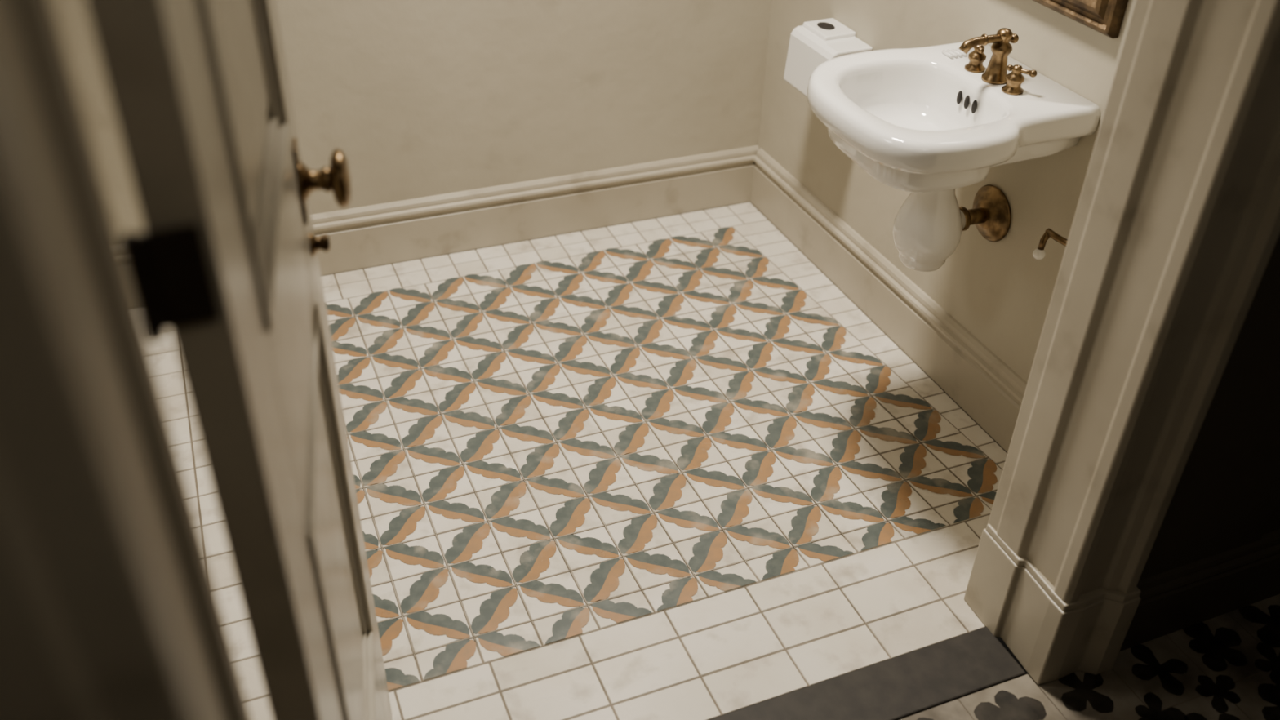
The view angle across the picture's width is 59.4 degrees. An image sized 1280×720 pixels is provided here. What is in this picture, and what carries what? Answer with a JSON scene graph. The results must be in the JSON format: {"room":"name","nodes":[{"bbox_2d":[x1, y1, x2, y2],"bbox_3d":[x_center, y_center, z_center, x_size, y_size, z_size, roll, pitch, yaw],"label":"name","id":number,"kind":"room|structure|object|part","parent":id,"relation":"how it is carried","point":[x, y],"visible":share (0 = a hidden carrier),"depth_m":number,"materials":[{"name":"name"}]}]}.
{"room":"hallway","nodes":[
{"label":"hallway","id":0,"kind":"room"},
{"bbox_2d":[51,0,771,244],"bbox_3d":[-0.477,-1.405,2.465,2.020,2.600,0.100,-12,38,-19],"label":"wall","id":1,"kind":"structure","parent":0,"point":[420,98],"depth_m":2.96,"materials":[{"name":"paint"}]},
{"bbox_2d":[119,145,759,307],"bbox_3d":[-0.532,-0.375,3.106,1.920,0.176,0.024,-12,38,-19],"label":"baseboard","id":2,"kind":"structure","parent":1,"relation":"attached to","point":[360,237],"depth_m":3.17,"materials":[{"name":"paint"}]},
{"bbox_2d":[137,202,1279,719],"bbox_3d":[0.541,0.624,1.931,4.250,0.031,3.644,-12,38,-19],"label":"floor","id":3,"kind":"structure","parent":0,"point":[718,652],"depth_m":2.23,"materials":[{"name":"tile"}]},
{"bbox_2d":[330,231,997,662],"bbox_3d":[-0.126,0.082,2.633,1.532,0.001,1.251,-12,38,-19],"label":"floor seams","id":4,"kind":"structure","parent":3,"relation":"on","point":[372,516],"depth_m":2.50,"materials":[{"name":"tile"}]},
{"bbox_2d":[707,626,1025,719],"bbox_3d":[0.097,0.662,1.855,1.230,0.034,0.116,-12,38,-19],"label":"threshold stone","id":5,"kind":"object","parent":3,"relation":"on","point":[915,682],"visible":0.8,"depth_m":1.97,"materials":[{"name":"grey stone"}]},
{"bbox_2d":[757,0,1135,382],"bbox_3d":[0.739,-1.124,2.125,0.100,2.600,1.636,-12,38,-19],"label":"wall","id":6,"kind":"structure","parent":0,"point":[1002,295],"depth_m":2.46,"materials":[{"name":"paint"}]},
{"bbox_2d":[783,17,872,97],"bbox_3d":[0.466,-0.742,2.798,0.125,0.158,0.200,-12,38,-19],"label":"dispenser","id":7,"kind":"object","parent":6,"relation":"attached to","point":[813,43],"visible":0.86,"depth_m":2.77,"materials":[{"name":"white ceramic"}]},
{"bbox_3d":[0.470,-0.823,2.791,0.088,0.013,0.115,-12,38,-19],"label":"lid","id":8,"kind":"part","parent":7,"relation":"part of","materials":[{"name":"white ceramic"}]},
{"bbox_2d":[750,148,1027,453],"bbox_3d":[0.654,-0.120,2.802,0.024,0.176,1.615,-12,38,-19],"label":"baseboard","id":9,"kind":"structure","parent":6,"relation":"attached to","point":[989,391],"depth_m":2.81,"materials":[{"name":"paint"}]},
{"bbox_2d":[807,27,1099,271],"bbox_3d":[0.562,-0.383,2.208,0.470,0.513,0.460,-12,38,-19],"label":"wall-mounted sink","id":10,"kind":"object","parent":6,"relation":"attached to","point":[931,122],"visible":1,"depth_m":2.13,"materials":[{"name":"white ceramic"}]},
{"bbox_2d":[807,41,1099,192],"bbox_3d":[0.564,-0.459,2.154,0.468,0.131,0.460,-12,38,-19],"label":"basin","id":11,"kind":"object","parent":10,"relation":"in","point":[932,118],"depth_m":2.09,"materials":[{"name":"white ceramic"}]},
{"bbox_2d":[958,27,1037,94],"bbox_3d":[0.689,-0.579,2.133,0.147,0.100,0.146,17,38,20],"label":"faucet","id":12,"kind":"object","parent":10,"relation":"on","point":[983,76],"depth_m":2.13,"materials":[{"name":"gold metal"}]},
{"bbox_2d":[1032,228,1067,259],"bbox_3d":[0.825,-0.211,2.149,0.134,0.087,0.059,17,38,20],"label":"toilet roll holder","id":13,"kind":"object","parent":6,"relation":"attached to","point":[1039,253],"visible":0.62,"depth_m":2.18,"materials":[{"name":"gold metal"}]},
{"bbox_3d":[0.781,-0.208,2.197,0.024,0.024,0.024,-12,38,-19],"label":"knob","id":14,"kind":"part","parent":13,"relation":"part of","materials":[{"name":"white ceramic"}]},
{"bbox_3d":[0.828,-0.217,2.143,0.129,0.069,0.059,17,38,20],"label":"arm","id":15,"kind":"part","parent":13,"relation":"part of","materials":[{"name":"gold metal"}]},
{"bbox_2d":[1032,0,1128,38],"bbox_3d":[0.774,-0.954,1.931,0.028,0.690,0.378,-12,38,-19],"label":"framed mirror","id":16,"kind":"object","parent":6,"relation":"attached to","point":[1105,17],"visible":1,"depth_m":2.00,"materials":[{"name":"gold glass"}]},
{"bbox_2d":[1263,500,1279,534],"bbox_3d":[1.826,-0.768,1.675,1.480,2.600,0.100,-12,38,-19],"label":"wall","id":17,"kind":"structure","parent":0,"point":[1273,525],"depth_m":2.04,"materials":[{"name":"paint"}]},
{"bbox_2d":[1119,528,1279,651],"bbox_3d":[1.675,0.283,2.283,1.790,0.176,0.024,-12,38,-19],"label":"baseboard","id":18,"kind":"structure","parent":17,"relation":"attached to","point":[1178,598],"depth_m":2.05,"materials":[{"name":"paint"}]},
{"bbox_3d":[0.919,-0.595,1.392,0.450,2.600,0.174,-12,38,-19],"label":"wall","id":19,"kind":"structure","parent":0,"visible":0},
{"bbox_2d":[964,0,1279,684],"bbox_3d":[0.759,-0.356,1.464,0.156,2.120,0.238,-12,38,-19],"label":"trim","id":20,"kind":"structure","parent":19,"relation":"attached to","point":[1175,232],"depth_m":1.63,"materials":[{"name":"paint"}]},
{"bbox_2d":[1138,233,1279,580],"bbox_3d":[1.016,-0.624,1.299,0.320,2.440,0.006,-12,38,-19],"label":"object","id":21,"kind":"structure","parent":19,"relation":"attached to","point":[1225,498],"depth_m":1.85,"materials":[{"name":"paint"}]},
{"bbox_3d":[-0.739,0.075,0.378,1.000,2.600,0.200,-12,38,-19],"label":"wall","id":22,"kind":"structure","parent":0,"visible":0},
{"bbox_2d":[0,0,251,719],"bbox_3d":[-0.329,0.190,0.649,0.168,2.120,0.230,-12,38,-19],"label":"trim","id":23,"kind":"structure","parent":22,"relation":"attached to","point":[110,608],"depth_m":0.48,"materials":[{"name":"paint"}]},
{"bbox_2d":[84,0,392,719],"bbox_3d":[-0.342,-0.043,1.035,0.051,2.030,0.650,-6,36,-11],"label":"door","id":24,"kind":"structure","parent":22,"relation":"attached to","point":[200,91],"depth_m":0.81,"materials":[{"name":"paint"}]},
{"bbox_3d":[-0.278,0.118,0.770,0.042,1.670,0.012,-12,38,-19],"label":"hinge","id":25,"kind":"part","parent":24,"relation":"part of","materials":[{"name":"black metal"}]},
{"bbox_2d":[292,137,351,256],"bbox_3d":[-0.391,-0.171,1.238,0.145,0.144,0.065,-6,36,-11],"label":"door knob","id":26,"kind":"object","parent":24,"relation":"attached to","point":[335,179],"depth_m":1.22,"materials":[{"name":"gold metal"}]}
]}

